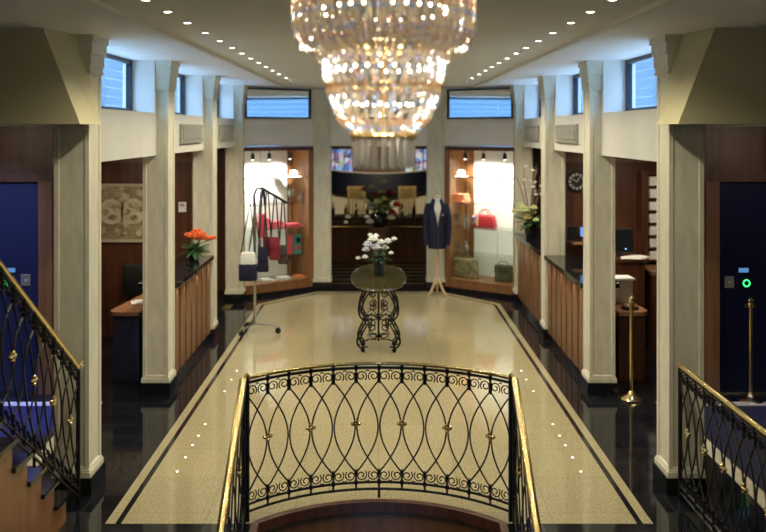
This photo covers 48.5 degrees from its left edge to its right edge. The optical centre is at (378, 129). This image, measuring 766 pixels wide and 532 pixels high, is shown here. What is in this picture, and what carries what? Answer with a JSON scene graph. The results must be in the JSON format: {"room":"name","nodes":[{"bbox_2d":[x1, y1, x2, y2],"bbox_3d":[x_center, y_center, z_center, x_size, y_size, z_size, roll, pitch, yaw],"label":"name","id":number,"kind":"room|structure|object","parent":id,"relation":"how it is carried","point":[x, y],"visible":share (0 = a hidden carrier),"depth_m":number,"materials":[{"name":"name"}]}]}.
{"room":"hotel lobby","nodes":[
{"label":"hotel lobby","id":0,"kind":"room"},
{"bbox_2d":[0,127,53,393],"bbox_3d":[-4.725,1.300,8.790,3.550,2.800,0.220,0,0,0],"label":"wall","id":1,"kind":"structure","parent":0,"point":[25,152],"depth_m":8.69,"materials":[{"name":"brown wood"}]},
{"bbox_2d":[0,182,37,393],"bbox_3d":[-4.115,1.615,8.780,1.270,2.170,0.160,0,0,0],"label":"door","id":2,"kind":"structure","parent":1,"relation":"in","point":[18,200],"depth_m":8.78,"materials":[{"name":"blue"}]},
{"bbox_2d":[21,274,30,285],"bbox_3d":[-3.646,1.549,8.770,0.100,0.120,0.021,0,0,0],"label":"switch plate","id":3,"kind":"object","parent":2,"relation":"attached to","point":[25,278],"visible":1,"depth_m":8.77,"materials":[{"name":"metal"}]},
{"bbox_2d":[0,27,100,124],"bbox_3d":[-4.281,-0.432,2.250,4.439,0.781,8.500,0,0,0],"label":"bulkhead","id":4,"kind":"structure","parent":0,"point":[45,79],"depth_m":5.86,"materials":[{"name":"paint"}]},
{"bbox_2d":[101,146,245,336],"bbox_3d":[-3.475,1.455,11.700,2.450,2.490,5.600,0,0,0],"label":"wall","id":5,"kind":"structure","parent":0,"point":[114,255],"depth_m":11.08,"materials":[{"name":"brown wood"}]},
{"bbox_2d":[101,184,142,241],"bbox_3d":[-3.720,1.080,11.064,1.440,0.760,0.032,0,0,0],"label":"map","id":6,"kind":"object","parent":5,"relation":"attached to","point":[121,204],"visible":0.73,"depth_m":11.05,"materials":[{"name":"paper"}]},
{"bbox_2d":[249,499,508,531],"bbox_3d":[0.000,3.619,4.450,1.743,1.862,3.700,0,0,0],"label":"wall","id":7,"kind":"structure","parent":0,"point":[357,524],"depth_m":6.11,"materials":[{"name":"brown wood"}]},
{"bbox_2d":[300,145,457,213],"bbox_3d":[0.000,1.250,17.600,3.400,2.900,6.000,0,0,0],"label":"wall","id":8,"kind":"structure","parent":0,"point":[339,199],"depth_m":20.46,"materials":[{"name":"brown wood"}]},
{"bbox_2d":[332,147,353,171],"bbox_3d":[-1.060,0.740,20.445,0.904,0.640,0.050,0,0,0],"label":"window","id":9,"kind":"structure","parent":8,"relation":"in","point":[341,156],"depth_m":20.44,"materials":[{"name":"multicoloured glass"}]},
{"bbox_2d":[332,170,425,191],"bbox_3d":[0.000,1.176,20.162,3.019,0.568,0.636,0,0,0],"label":"canopy","id":10,"kind":"object","parent":8,"relation":"attached to","point":[341,180],"visible":0.66,"depth_m":19.96,"materials":[{"name":"black"}]},
{"bbox_2d":[404,147,425,171],"bbox_3d":[1.060,0.740,20.445,0.904,0.640,0.050,0,0,0],"label":"window","id":11,"kind":"structure","parent":8,"relation":"in","point":[420,152],"depth_m":20.44,"materials":[{"name":"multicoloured glass"}]},
{"bbox_2d":[0,262,765,531],"bbox_3d":[0.000,2.759,9.300,13.000,0.122,22.600,0,0,0],"label":"floor","id":12,"kind":"structure","parent":0,"point":[145,439],"depth_m":7.85,"materials":[{"name":"beige stone"}]},
{"bbox_2d":[0,421,70,531],"bbox_3d":[-2.828,1.835,4.803,1.385,1.730,2.185,0,0,0],"label":"staircase","id":13,"kind":"structure","parent":12,"relation":"on","point":[29,502],"depth_m":5.20,"materials":[{"name":"brown wood"}]},
{"bbox_2d":[0,260,83,505],"bbox_3d":[-2.150,1.547,5.241,0.040,2.265,1.820,0,0,0],"label":"stair railing","id":14,"kind":"object","parent":13,"relation":"on","point":[47,332],"visible":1,"depth_m":5.37,"materials":[{"name":"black metal"}]},
{"bbox_2d":[0,402,101,465],"bbox_3d":[-4.570,2.696,5.460,3.660,0.008,5.920,0,0,0],"label":"floor","id":15,"kind":"structure","parent":12,"relation":"on","point":[16,448],"depth_m":7.80,"materials":[{"name":"carpet"}]},
{"bbox_2d":[49,34,108,495],"bbox_3d":[-2.280,0.998,6.440,0.348,3.405,0.368,0,0,0],"label":"column","id":16,"kind":"structure","parent":12,"relation":"on","point":[77,147],"depth_m":6.31,"materials":[{"name":"beige stone"}]},
{"bbox_2d":[111,294,142,380],"bbox_3d":[-2.735,2.325,9.695,0.340,0.750,1.210,0,0,0],"label":"office desk","id":17,"kind":"object","parent":12,"relation":"on","point":[127,318],"visible":0.54,"depth_m":9.15,"materials":[{"name":"brown wood"}]},
{"bbox_2d":[119,264,142,305],"bbox_3d":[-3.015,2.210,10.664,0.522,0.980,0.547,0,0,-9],"label":"computer monitor","id":18,"kind":"object","parent":17,"relation":"on","point":[132,274],"visible":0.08,"depth_m":10.84,"materials":[{"name":"black plastic"}]},
{"bbox_2d":[140,61,179,394],"bbox_3d":[-2.280,0.998,8.810,0.348,3.405,0.368,0,0,0],"label":"column","id":19,"kind":"structure","parent":12,"relation":"on","point":[160,377],"depth_m":8.68,"materials":[{"name":"beige stone"}]},
{"bbox_2d":[138,255,213,377],"bbox_3d":[-2.335,2.158,9.970,0.410,1.085,2.000,0,0,0],"label":"counter","id":20,"kind":"object","parent":12,"relation":"on","point":[192,278],"depth_m":9.88,"materials":[{"name":"brown wood"}]},
{"bbox_2d":[138,255,213,287],"bbox_3d":[-2.335,1.643,9.970,0.410,0.055,2.000,0,0,0],"label":"countertop","id":21,"kind":"structure","parent":20,"relation":"on","point":[185,268],"depth_m":10.06,"materials":[{"name":"black stone"}]},
{"bbox_2d":[189,248,198,260],"bbox_3d":[-2.300,1.538,10.550,0.132,0.155,0.132,0,0,0],"label":"vase","id":22,"kind":"object","parent":20,"relation":"on","point":[191,258],"visible":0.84,"depth_m":10.50,"materials":[{"name":"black glass"}]},
{"bbox_2d":[177,228,216,259],"bbox_3d":[-2.248,1.412,10.530,0.493,0.364,0.362,0,0,44],"label":"flower arrangement","id":23,"kind":"object","parent":22,"relation":"in","point":[198,234],"visible":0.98,"depth_m":10.53,"materials":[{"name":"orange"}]},
{"bbox_2d":[193,75,220,338],"bbox_3d":[-2.280,0.998,11.140,0.348,3.405,0.368,0,0,0],"label":"column","id":24,"kind":"structure","parent":12,"relation":"on","point":[204,161],"depth_m":11.01,"materials":[{"name":"beige stone"}]},
{"bbox_2d":[216,373,249,531],"bbox_3d":[-0.930,2.753,5.098,0.062,2.144,1.583,0,0,0],"label":"stair railing","id":25,"kind":"object","parent":12,"relation":"on","point":[239,421],"visible":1,"depth_m":5.56,"materials":[{"name":"gold metal"}]},
{"bbox_2d":[224,85,247,301],"bbox_3d":[-2.280,0.998,13.490,0.348,3.405,0.368,0,0,0],"label":"column","id":26,"kind":"structure","parent":12,"relation":"on","point":[235,291],"depth_m":13.36,"materials":[{"name":"beige stone"}]},
{"bbox_2d":[239,187,286,336],"bbox_3d":[-1.526,1.729,11.310,0.620,1.940,0.448,0,0,0],"label":"stand","id":27,"kind":"object","parent":12,"relation":"on","point":[255,222],"visible":0.96,"depth_m":11.31,"materials":[{"name":"silver metal"}]},
{"bbox_2d":[239,203,256,280],"bbox_3d":[-1.729,1.480,11.243,0.240,1.027,0.147,0,0,0],"label":"shoulder bag","id":28,"kind":"object","parent":27,"relation":"hanging from","point":[248,265],"visible":1,"depth_m":11.17,"materials":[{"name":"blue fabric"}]},
{"bbox_2d":[258,189,266,237],"bbox_3d":[-1.561,1.096,11.367,0.116,0.702,0.114,0,0,0],"label":"shoulder bag","id":29,"kind":"object","parent":27,"relation":"hanging from","point":[262,215],"visible":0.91,"depth_m":11.35,"materials":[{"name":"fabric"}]},
{"bbox_2d":[257,187,268,271],"bbox_3d":[-1.541,1.320,11.286,0.152,1.132,0.085,0,0,0],"label":"shoulder bag","id":30,"kind":"object","parent":27,"relation":"hanging from","point":[262,265],"visible":1,"depth_m":11.26,"materials":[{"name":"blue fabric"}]},
{"bbox_2d":[263,189,270,255],"bbox_3d":[-1.488,1.234,11.334,0.128,0.895,0.080,0,0,0],"label":"shoulder bag","id":31,"kind":"object","parent":27,"relation":"hanging from","point":[264,237],"visible":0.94,"depth_m":11.32,"materials":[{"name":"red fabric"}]},
{"bbox_2d":[270,194,279,259],"bbox_3d":[-1.383,1.288,11.294,0.140,0.880,0.081,0,0,0],"label":"shoulder bag","id":32,"kind":"object","parent":27,"relation":"hanging from","point":[274,241],"visible":1,"depth_m":11.27,"materials":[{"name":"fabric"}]},
{"bbox_2d":[278,202,287,263],"bbox_3d":[-1.278,1.347,11.314,0.128,0.876,0.080,0,0,0],"label":"shoulder bag","id":33,"kind":"object","parent":27,"relation":"hanging from","point":[283,254],"visible":1,"depth_m":11.29,"materials":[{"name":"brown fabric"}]},
{"bbox_2d":[225,146,312,298],"bbox_3d":[-1.830,1.490,14.220,1.316,2.420,0.650,0,0,-37],"label":"display case","id":34,"kind":"object","parent":12,"relation":"on","point":[261,163],"visible":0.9,"depth_m":14.45,"materials":[{"name":"brown wood"}]},
{"bbox_2d":[245,201,303,206],"bbox_3d":[-1.866,1.236,14.268,1.256,0.012,0.470,0,0,-37],"label":"glass shelf","id":35,"kind":"object","parent":34,"relation":"attached to","point":[247,203],"depth_m":14.37,"materials":[{"name":"glass"}]},
{"bbox_2d":[245,177,303,179],"bbox_3d":[-1.866,0.806,14.268,1.256,0.012,0.470,0,0,-37],"label":"glass shelf","id":36,"kind":"object","parent":34,"relation":"attached to","point":[246,178],"depth_m":14.32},
{"bbox_2d":[245,226,305,231],"bbox_3d":[-1.866,1.646,14.268,1.256,0.012,0.470,0,0,-37],"label":"glass shelf","id":37,"kind":"object","parent":34,"relation":"attached to","point":[248,228],"depth_m":14.30,"materials":[{"name":"glass"}]},
{"bbox_2d":[256,252,306,258],"bbox_3d":[-1.866,2.106,14.268,1.256,0.012,0.470,0,0,-37],"label":"glass shelf","id":38,"kind":"object","parent":34,"relation":"attached to","point":[304,254],"depth_m":14.42,"materials":[{"name":"glass"}]},
{"bbox_2d":[287,235,292,253],"bbox_3d":[-1.519,1.945,14.432,0.090,0.310,0.083,0,0,-37],"label":"gift box","id":39,"kind":"object","parent":34,"relation":"on","point":[289,237],"visible":0.84,"depth_m":14.40,"materials":[{"name":"red"}]},
{"bbox_2d":[293,234,300,252],"bbox_3d":[-1.400,1.945,14.521,0.130,0.310,0.083,0,0,-37],"label":"gift box","id":40,"kind":"object","parent":34,"relation":"on","point":[296,238],"visible":1,"depth_m":14.49,"materials":[{"name":"teal"}]},
{"bbox_2d":[311,88,332,289],"bbox_3d":[-0.965,0.998,14.540,0.378,3.405,0.368,0,0,0],"label":"column","id":41,"kind":"structure","parent":12,"relation":"on","point":[322,148],"depth_m":14.41,"materials":[{"name":"beige stone"}]},
{"bbox_2d":[347,186,364,213],"bbox_3d":[-0.500,1.970,18.600,0.400,1.460,0.400,0,0,0],"label":"bar chair","id":42,"kind":"object","parent":12,"relation":"on","point":[349,188],"visible":0.25,"depth_m":18.77,"materials":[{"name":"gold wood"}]},
{"bbox_2d":[350,264,406,351],"bbox_3d":[-0.005,2.248,10.480,0.731,0.905,1.916,0,0,0],"label":"pedestal table","id":43,"kind":"object","parent":12,"relation":"on","point":[363,278],"visible":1,"depth_m":10.34,"materials":[{"name":"black"}]},
{"bbox_2d":[374,254,384,275],"bbox_3d":[0.000,1.667,10.500,0.140,0.255,0.140,0,0,0],"label":"vase","id":44,"kind":"object","parent":43,"relation":"on","point":[378,267],"visible":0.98,"depth_m":10.45,"materials":[{"name":"clear glass"}]},
{"bbox_2d":[355,233,396,263],"bbox_3d":[-0.032,1.463,10.511,0.463,0.384,0.304,0,0,-23],"label":"flower arrangement","id":45,"kind":"object","parent":44,"relation":"in","point":[372,238],"visible":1,"depth_m":10.49,"materials":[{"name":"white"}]},
{"bbox_2d":[246,361,511,521],"bbox_3d":[0.000,2.200,6.059,1.852,0.999,0.410,0,0,0],"label":"curved railing","id":46,"kind":"object","parent":12,"relation":"on","point":[311,427],"visible":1,"depth_m":6.13,"materials":[{"name":"black metal"}]},
{"bbox_2d":[332,214,425,261],"bbox_3d":[0.000,2.235,17.600,3.160,0.930,0.620,0,0,0],"label":"counter","id":47,"kind":"object","parent":12,"relation":"on","point":[348,239],"depth_m":17.34,"materials":[{"name":"brown wood"}]},
{"bbox_2d":[332,214,422,218],"bbox_3d":[0.000,1.795,17.600,3.160,0.050,0.620,0,0,0],"label":"countertop","id":48,"kind":"structure","parent":47,"relation":"on","point":[337,216],"depth_m":17.39,"materials":[{"name":"stone"}]},
{"bbox_2d":[369,226,388,263],"bbox_3d":[0.000,2.275,16.200,0.360,0.850,0.360,0,0,0],"label":"pedestal","id":49,"kind":"object","parent":12,"relation":"on","point":[381,232],"visible":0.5,"depth_m":16.06,"materials":[{"name":"brown wood"}]},
{"bbox_2d":[370,212,387,227],"bbox_3d":[0.000,1.710,16.200,0.360,0.280,0.360,0,0,0],"label":"vase","id":50,"kind":"object","parent":49,"relation":"on","point":[379,219],"visible":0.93,"depth_m":16.07,"materials":[{"name":"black glass"}]},
{"bbox_2d":[344,179,406,223],"bbox_3d":[-0.066,1.351,16.177,1.190,0.852,0.636,0,0,-15],"label":"flower arrangement","id":51,"kind":"object","parent":50,"relation":"in","point":[385,206],"visible":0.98,"depth_m":16.11,"materials":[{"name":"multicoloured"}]},
{"bbox_2d":[398,186,415,213],"bbox_3d":[0.620,1.970,18.600,0.400,1.460,0.400,0,0,0],"label":"bar chair","id":52,"kind":"object","parent":12,"relation":"on","point":[411,188],"visible":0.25,"depth_m":18.77,"materials":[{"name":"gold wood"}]},
{"bbox_2d":[425,88,446,289],"bbox_3d":[0.965,0.998,14.540,0.378,3.405,0.368,0,0,0],"label":"column","id":53,"kind":"structure","parent":12,"relation":"on","point":[435,148],"depth_m":14.41,"materials":[{"name":"paint"}]},
{"bbox_2d":[428,191,446,295],"bbox_3d":[0.945,1.840,13.861,0.317,1.710,0.299,0,0,0],"label":"mannequin","id":54,"kind":"object","parent":12,"relation":"on","point":[436,281],"visible":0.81,"depth_m":13.79,"materials":[{"name":"brown wood"}]},
{"bbox_2d":[423,199,451,248],"bbox_3d":[0.945,1.521,13.821,0.476,0.802,0.287,0,0,0],"label":"jacket","id":55,"kind":"object","parent":54,"relation":"attached to","point":[436,235],"visible":0.95,"depth_m":13.73,"materials":[{"name":"blue fabric"}]},
{"bbox_2d":[434,198,440,221],"bbox_3d":[0.945,1.405,13.820,0.293,0.590,0.232,0,0,0],"label":"shirt","id":56,"kind":"object","parent":54,"relation":"attached to","point":[437,207],"visible":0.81,"depth_m":13.72,"materials":[{"name":"white fabric"}]},
{"bbox_2d":[445,146,532,298],"bbox_3d":[1.830,1.490,14.220,1.316,2.420,0.650,0,0,37],"label":"display case","id":57,"kind":"object","parent":12,"relation":"on","point":[489,184],"visible":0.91,"depth_m":14.44,"materials":[{"name":"brown wood"}]},
{"bbox_2d":[453,193,470,202],"bbox_3d":[1.413,1.162,14.539,0.247,0.144,0.238,0,0,37],"label":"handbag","id":58,"kind":"object","parent":57,"relation":"on","point":[459,197],"visible":1,"depth_m":14.49,"materials":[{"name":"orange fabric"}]},
{"bbox_2d":[453,255,478,278],"bbox_3d":[1.475,2.311,14.446,0.457,0.378,0.152,0,0,37],"label":"tote bag","id":59,"kind":"object","parent":57,"relation":"on","point":[462,267],"visible":1,"depth_m":14.38,"materials":[{"name":"gold leather"}]},
{"bbox_2d":[451,250,512,260],"bbox_3d":[1.866,2.106,14.268,1.256,0.012,0.470,0,0,37],"label":"glass shelf","id":60,"kind":"object","parent":57,"relation":"attached to","point":[505,255],"depth_m":14.37,"materials":[{"name":"glass"}]},
{"bbox_2d":[452,224,512,231],"bbox_3d":[1.866,1.646,14.268,1.256,0.012,0.470,0,0,37],"label":"glass shelf","id":61,"kind":"object","parent":57,"relation":"attached to","point":[501,227],"depth_m":14.30,"materials":[{"name":"glass"}]},
{"bbox_2d":[454,201,512,206],"bbox_3d":[1.866,1.236,14.268,1.256,0.012,0.470,0,0,37],"label":"glass shelf","id":62,"kind":"object","parent":57,"relation":"attached to","point":[486,203],"depth_m":14.36,"materials":[{"name":"glass"}]},
{"bbox_2d":[454,176,512,179],"bbox_3d":[1.866,0.806,14.268,1.256,0.012,0.470,0,0,37],"label":"glass shelf","id":63,"kind":"object","parent":57,"relation":"attached to","point":[470,177],"depth_m":14.32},
{"bbox_2d":[471,209,496,228],"bbox_3d":[1.762,1.482,14.261,0.419,0.317,0.202,0,0,37],"label":"handbag","id":64,"kind":"object","parent":57,"relation":"on","point":[481,220],"visible":0.98,"depth_m":14.23,"materials":[{"name":"red leather"}]},
{"bbox_2d":[494,261,512,282],"bbox_3d":[2.057,2.331,14.011,0.298,0.337,0.152,0,0,37],"label":"tote bag","id":65,"kind":"object","parent":57,"relation":"on","point":[505,272],"visible":0.91,"depth_m":13.94,"materials":[{"name":"green leather"}]},
{"bbox_2d":[510,85,531,301],"bbox_3d":[2.280,0.998,13.490,0.348,3.405,0.368,0,0,0],"label":"column","id":66,"kind":"structure","parent":12,"relation":"on","point":[522,155],"depth_m":13.36,"materials":[{"name":"beige stone"}]},
{"bbox_2d":[508,373,541,531],"bbox_3d":[0.930,2.753,5.098,0.062,2.144,1.583,0,0,0],"label":"stair railing","id":67,"kind":"object","parent":12,"relation":"on","point":[518,421],"visible":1,"depth_m":5.56,"materials":[{"name":"gold metal"}]},
{"bbox_2d":[515,233,540,326],"bbox_3d":[2.335,2.158,12.310,0.410,1.085,2.020,0,0,0],"label":"counter","id":68,"kind":"object","parent":12,"relation":"on","point":[529,249],"depth_m":12.24,"materials":[{"name":"brown wood"}]},
{"bbox_2d":[515,233,540,255],"bbox_3d":[2.335,1.643,12.310,0.410,0.055,2.020,0,0,0],"label":"countertop","id":69,"kind":"structure","parent":68,"relation":"on","point":[534,244],"depth_m":12.42,"materials":[{"name":"black stone"}]},
{"bbox_2d":[523,223,536,237],"bbox_3d":[2.270,1.508,12.750,0.210,0.215,0.210,0,0,0],"label":"vase","id":70,"kind":"object","parent":68,"relation":"on","point":[530,232],"visible":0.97,"depth_m":12.68,"materials":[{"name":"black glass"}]},
{"bbox_2d":[511,164,540,230],"bbox_3d":[2.259,1.012,12.743,0.613,1.006,0.411,0,0,-22],"label":"flower arrangement","id":71,"kind":"object","parent":70,"relation":"in","point":[528,212],"visible":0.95,"depth_m":12.70,"materials":[{"name":"green"}]},
{"bbox_2d":[537,75,564,338],"bbox_3d":[2.280,0.998,11.140,0.348,3.405,0.368,0,0,0],"label":"column","id":72,"kind":"structure","parent":12,"relation":"on","point":[552,161],"depth_m":11.01,"materials":[{"name":"beige stone"}]},
{"bbox_2d":[544,255,619,377],"bbox_3d":[2.335,2.158,9.970,0.410,1.085,2.000,0,0,0],"label":"counter","id":73,"kind":"object","parent":12,"relation":"on","point":[565,272],"depth_m":9.91,"materials":[{"name":"brown wood"}]},
{"bbox_2d":[544,255,619,287],"bbox_3d":[2.335,1.643,9.970,0.410,0.055,2.000,0,0,0],"label":"countertop","id":74,"kind":"structure","parent":73,"relation":"on","point":[571,266],"depth_m":10.13,"materials":[{"name":"black stone"}]},
{"bbox_2d":[578,61,617,394],"bbox_3d":[2.280,0.998,8.810,0.348,3.405,0.368,0,0,0],"label":"column","id":75,"kind":"structure","parent":12,"relation":"on","point":[597,377],"depth_m":8.68,"materials":[{"name":"paint"}]},
{"bbox_2d":[615,303,646,380],"bbox_3d":[2.735,2.325,9.695,0.340,0.750,1.210,0,0,0],"label":"office desk","id":76,"kind":"object","parent":12,"relation":"on","point":[621,315],"visible":0.48,"depth_m":9.15,"materials":[{"name":"brown wood"}]},
{"bbox_2d":[615,275,634,303],"bbox_3d":[2.731,1.808,9.655,0.270,0.285,0.250,0,0,-6],"label":"printer","id":77,"kind":"object","parent":76,"relation":"on","point":[625,290],"visible":0.46,"depth_m":9.54,"materials":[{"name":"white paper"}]},
{"bbox_2d":[615,253,646,308],"bbox_3d":[3.065,2.140,10.725,0.410,1.120,0.690,0,0,0],"label":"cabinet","id":78,"kind":"object","parent":12,"relation":"on","point":[635,269],"visible":0.25,"depth_m":10.40,"materials":[{"name":"brown wood"}]},
{"bbox_2d":[615,228,632,256],"bbox_3d":[3.040,1.405,10.600,0.260,0.350,0.100,0,0,-6],"label":"computer monitor","id":79,"kind":"object","parent":78,"relation":"on","point":[623,237],"visible":0.79,"depth_m":10.58,"materials":[{"name":"black plastic"}]},
{"bbox_2d":[615,253,646,262],"bbox_3d":[3.065,1.600,10.725,0.410,0.040,0.690,0,0,0],"label":"countertop","id":80,"kind":"structure","parent":78,"relation":"on","point":[617,259],"depth_m":10.38,"materials":[{"name":"white wood"}]},
{"bbox_2d":[619,296,643,402],"bbox_3d":[2.530,2.182,8.520,0.236,1.037,0.236,0,0,0],"label":"stanchion","id":81,"kind":"object","parent":12,"relation":"on","point":[631,396],"visible":1,"depth_m":8.50,"materials":[{"name":"gold metal"}]},
{"bbox_2d":[645,263,656,351],"bbox_3d":[3.720,2.215,10.685,0.800,0.970,0.750,0,0,0],"label":"base cabinet","id":82,"kind":"object","parent":12,"relation":"on","point":[650,268],"visible":0.11,"depth_m":10.46,"materials":[{"name":"brown wood"}]},
{"bbox_2d":[645,263,656,275],"bbox_3d":[3.720,1.750,10.695,0.800,0.040,0.730,0,0,0],"label":"countertop","id":83,"kind":"structure","parent":82,"relation":"on","point":[650,268],"depth_m":10.62,"materials":[{"name":"brown wood"}]},
{"bbox_2d":[649,34,708,495],"bbox_3d":[2.280,0.998,6.440,0.348,3.405,0.368,0,0,0],"label":"column","id":84,"kind":"structure","parent":12,"relation":"on","point":[680,147],"depth_m":6.31,"materials":[{"name":"beige stone"}]},
{"bbox_2d":[656,402,765,507],"bbox_3d":[4.570,2.696,5.460,3.660,0.008,5.920,0,0,0],"label":"floor","id":85,"kind":"structure","parent":12,"relation":"on","point":[757,412],"depth_m":7.21,"materials":[{"name":"beige stone"}]},
{"bbox_2d":[678,363,765,531],"bbox_3d":[2.195,2.198,5.176,0.036,1.004,2.070,0,0,0],"label":"railing","id":86,"kind":"object","parent":12,"relation":"on","point":[757,428],"visible":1,"depth_m":5.55,"materials":[{"name":"black metal"}]},
{"bbox_2d":[738,297,763,403],"bbox_3d":[3.700,2.182,8.460,0.236,1.037,0.236,0,0,0],"label":"stanchion","id":87,"kind":"object","parent":12,"relation":"on","point":[750,398],"visible":1,"depth_m":8.44,"materials":[{"name":"gold metal"}]},
{"bbox_2d":[0,0,765,87],"bbox_3d":[0.000,-0.757,6.350,5.200,0.129,16.700,0,0,0],"label":"ceiling","id":88,"kind":"structure","parent":0,"point":[134,29],"depth_m":6.05,"materials":[{"name":"paint"}]},
{"bbox_2d":[290,0,477,168],"bbox_3d":[0.018,-0.288,3.300,0.719,0.866,0.719,0,0,45],"label":"chandelier","id":89,"kind":"object","parent":88,"relation":"hanging from","point":[333,53],"visible":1,"depth_m":3.16,"materials":[{"name":"clear glass"}]},
{"bbox_2d":[0,60,765,163],"bbox_3d":[0.000,-0.310,10.677,13.000,1.180,8.746,0,0,0],"label":"wall","id":90,"kind":"structure","parent":0,"point":[632,134],"depth_m":9.67,"materials":[{"name":"white paint"}]},
{"bbox_2d":[101,53,131,110],"bbox_3d":[-2.527,-0.435,7.625,0.055,0.540,1.990,0,0,0],"label":"window","id":91,"kind":"structure","parent":90,"relation":"in","point":[127,62],"depth_m":8.58,"materials":[{"name":"black"}]},
{"bbox_2d":[175,74,184,114],"bbox_3d":[-2.527,-0.435,9.975,0.055,0.540,1.950,0,0,0],"label":"window","id":92,"kind":"structure","parent":90,"relation":"in","point":[182,77],"depth_m":10.91,"materials":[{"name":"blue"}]},
{"bbox_2d":[179,124,202,143],"bbox_3d":[-2.249,0.045,10.220,0.042,0.230,1.120,0,0,0],"label":"wall plaque","id":93,"kind":"object","parent":90,"relation":"attached to","point":[188,133],"visible":1,"depth_m":10.05,"materials":[{"name":"stone"}]},
{"bbox_2d":[219,125,233,140],"bbox_3d":[-2.249,0.045,12.550,0.042,0.230,1.040,0,0,0],"label":"wall plaque","id":94,"kind":"object","parent":90,"relation":"attached to","point":[225,131],"visible":1,"depth_m":12.42,"materials":[{"name":"stone"}]},
{"bbox_2d":[245,87,310,118],"bbox_3d":[-1.653,-0.435,13.984,1.240,0.500,0.041,0,0,-37],"label":"window","id":95,"kind":"structure","parent":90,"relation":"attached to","point":[261,103],"depth_m":13.97,"materials":[{"name":"blue glass"}]},
{"bbox_2d":[335,90,422,118],"bbox_3d":[0.000,-0.435,14.400,1.500,0.500,0.040,0,0,0],"label":"window","id":96,"kind":"structure","parent":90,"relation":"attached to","point":[369,99],"depth_m":14.40,"materials":[{"name":"glass"}]},
{"bbox_2d":[447,87,512,118],"bbox_3d":[1.653,-0.435,13.984,1.240,0.500,0.041,0,0,37],"label":"window","id":97,"kind":"structure","parent":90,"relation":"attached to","point":[475,103],"depth_m":13.97,"materials":[{"name":"blue glass"}]},
{"bbox_2d":[524,125,538,140],"bbox_3d":[2.249,0.045,12.550,0.042,0.230,1.040,0,0,0],"label":"wall plaque","id":98,"kind":"object","parent":90,"relation":"attached to","point":[531,131],"visible":1,"depth_m":12.42,"materials":[{"name":"stone"}]},
{"bbox_2d":[555,124,578,143],"bbox_3d":[2.249,0.045,10.220,0.042,0.230,1.120,0,0,0],"label":"wall plaque","id":99,"kind":"object","parent":90,"relation":"attached to","point":[565,133],"visible":1,"depth_m":10.05,"materials":[{"name":"paint"}]},
{"bbox_2d":[573,74,582,114],"bbox_3d":[2.527,-0.435,9.975,0.055,0.540,1.950,0,0,0],"label":"window","id":100,"kind":"structure","parent":90,"relation":"in","point":[575,77],"depth_m":10.91,"materials":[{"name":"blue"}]},
{"bbox_2d":[626,53,656,110],"bbox_3d":[2.527,-0.435,7.625,0.055,0.540,1.990,0,0,0],"label":"window","id":101,"kind":"structure","parent":90,"relation":"in","point":[629,62],"depth_m":8.58,"materials":[{"name":"black"}]},
{"bbox_2d":[512,146,656,262],"bbox_3d":[3.475,1.455,11.700,2.450,2.490,5.600,0,0,0],"label":"wall","id":102,"kind":"structure","parent":0,"point":[626,169],"depth_m":11.08,"materials":[{"name":"brown wood"}]},
{"bbox_2d":[566,171,582,191],"bbox_3d":[2.570,0.670,11.048,0.280,0.280,0.045,0,0,0],"label":"wall clock","id":103,"kind":"object","parent":102,"relation":"attached to","point":[574,180],"visible":0.86,"depth_m":11.04,"materials":[{"name":"black plastic"}]},
{"bbox_2d":[570,240,582,244],"bbox_3d":[2.790,1.445,10.930,0.620,0.030,0.260,0,0,0],"label":"wall shelf","id":104,"kind":"object","parent":102,"relation":"attached to","point":[578,242],"visible":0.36,"depth_m":10.80,"materials":[{"name":"brown wood"}]},
{"bbox_2d":[565,226,577,241],"bbox_3d":[2.475,1.330,10.920,0.140,0.200,0.100,0,0,0],"label":"computer monitor","id":105,"kind":"object","parent":104,"relation":"on","point":[571,231],"visible":1,"depth_m":10.90,"materials":[{"name":"black plastic"}]},
{"bbox_2d":[637,171,656,262],"bbox_3d":[3.750,1.120,10.970,0.780,1.160,0.200,0,0,0],"label":"rack","id":106,"kind":"object","parent":102,"relation":"attached to","point":[642,177],"visible":0.32,"depth_m":10.88,"materials":[{"name":"brown wood"}]},
{"bbox_2d":[648,249,656,259],"bbox_3d":[3.655,1.604,10.965,0.370,0.110,0.160,0,0,0],"label":"bundle","id":107,"kind":"object","parent":106,"relation":"on","point":[652,253],"visible":0.21,"depth_m":10.88,"materials":[{"name":"white paper"}]},
{"bbox_2d":[657,25,765,124],"bbox_3d":[4.281,-0.432,2.250,4.439,0.781,8.500,0,0,0],"label":"bulkhead","id":108,"kind":"structure","parent":0,"point":[717,76],"depth_m":5.86,"materials":[{"name":"paint"}]},
{"bbox_2d":[704,127,765,393],"bbox_3d":[4.725,1.300,8.790,3.550,2.800,0.220,0,0,0],"label":"wall","id":109,"kind":"structure","parent":0,"point":[733,154],"depth_m":8.69,"materials":[{"name":"brown wood"}]},
{"bbox_2d":[720,182,765,393],"bbox_3d":[4.115,1.615,8.780,1.270,2.170,0.160,0,0,0],"label":"door","id":110,"kind":"structure","parent":109,"relation":"in","point":[742,204],"depth_m":8.78,"materials":[{"name":"blue"}]},
{"bbox_2d":[724,276,733,287],"bbox_3d":[3.615,1.570,8.770,0.100,0.120,0.021,0,0,0],"label":"switch plate","id":111,"kind":"object","parent":110,"relation":"attached to","point":[728,280],"visible":1,"depth_m":8.77,"materials":[{"name":"metal"}]},
{"label":"outside","id":112,"kind":"structure","parent":0,"visible":0},
{"bbox_2d":[18,59,176,127],"bbox_3d":[-3.300,-0.535,10.450,0.024,1.030,8.100,0,0,0],"label":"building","id":113,"kind":"structure","parent":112,"point":[103,77],"depth_m":10.35,"materials":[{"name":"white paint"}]},
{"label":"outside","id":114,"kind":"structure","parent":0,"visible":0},
{"bbox_2d":[581,59,739,127],"bbox_3d":[3.300,-0.535,10.450,0.024,1.030,8.100,0,0,0],"label":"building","id":115,"kind":"structure","parent":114,"point":[653,77],"depth_m":10.35,"materials":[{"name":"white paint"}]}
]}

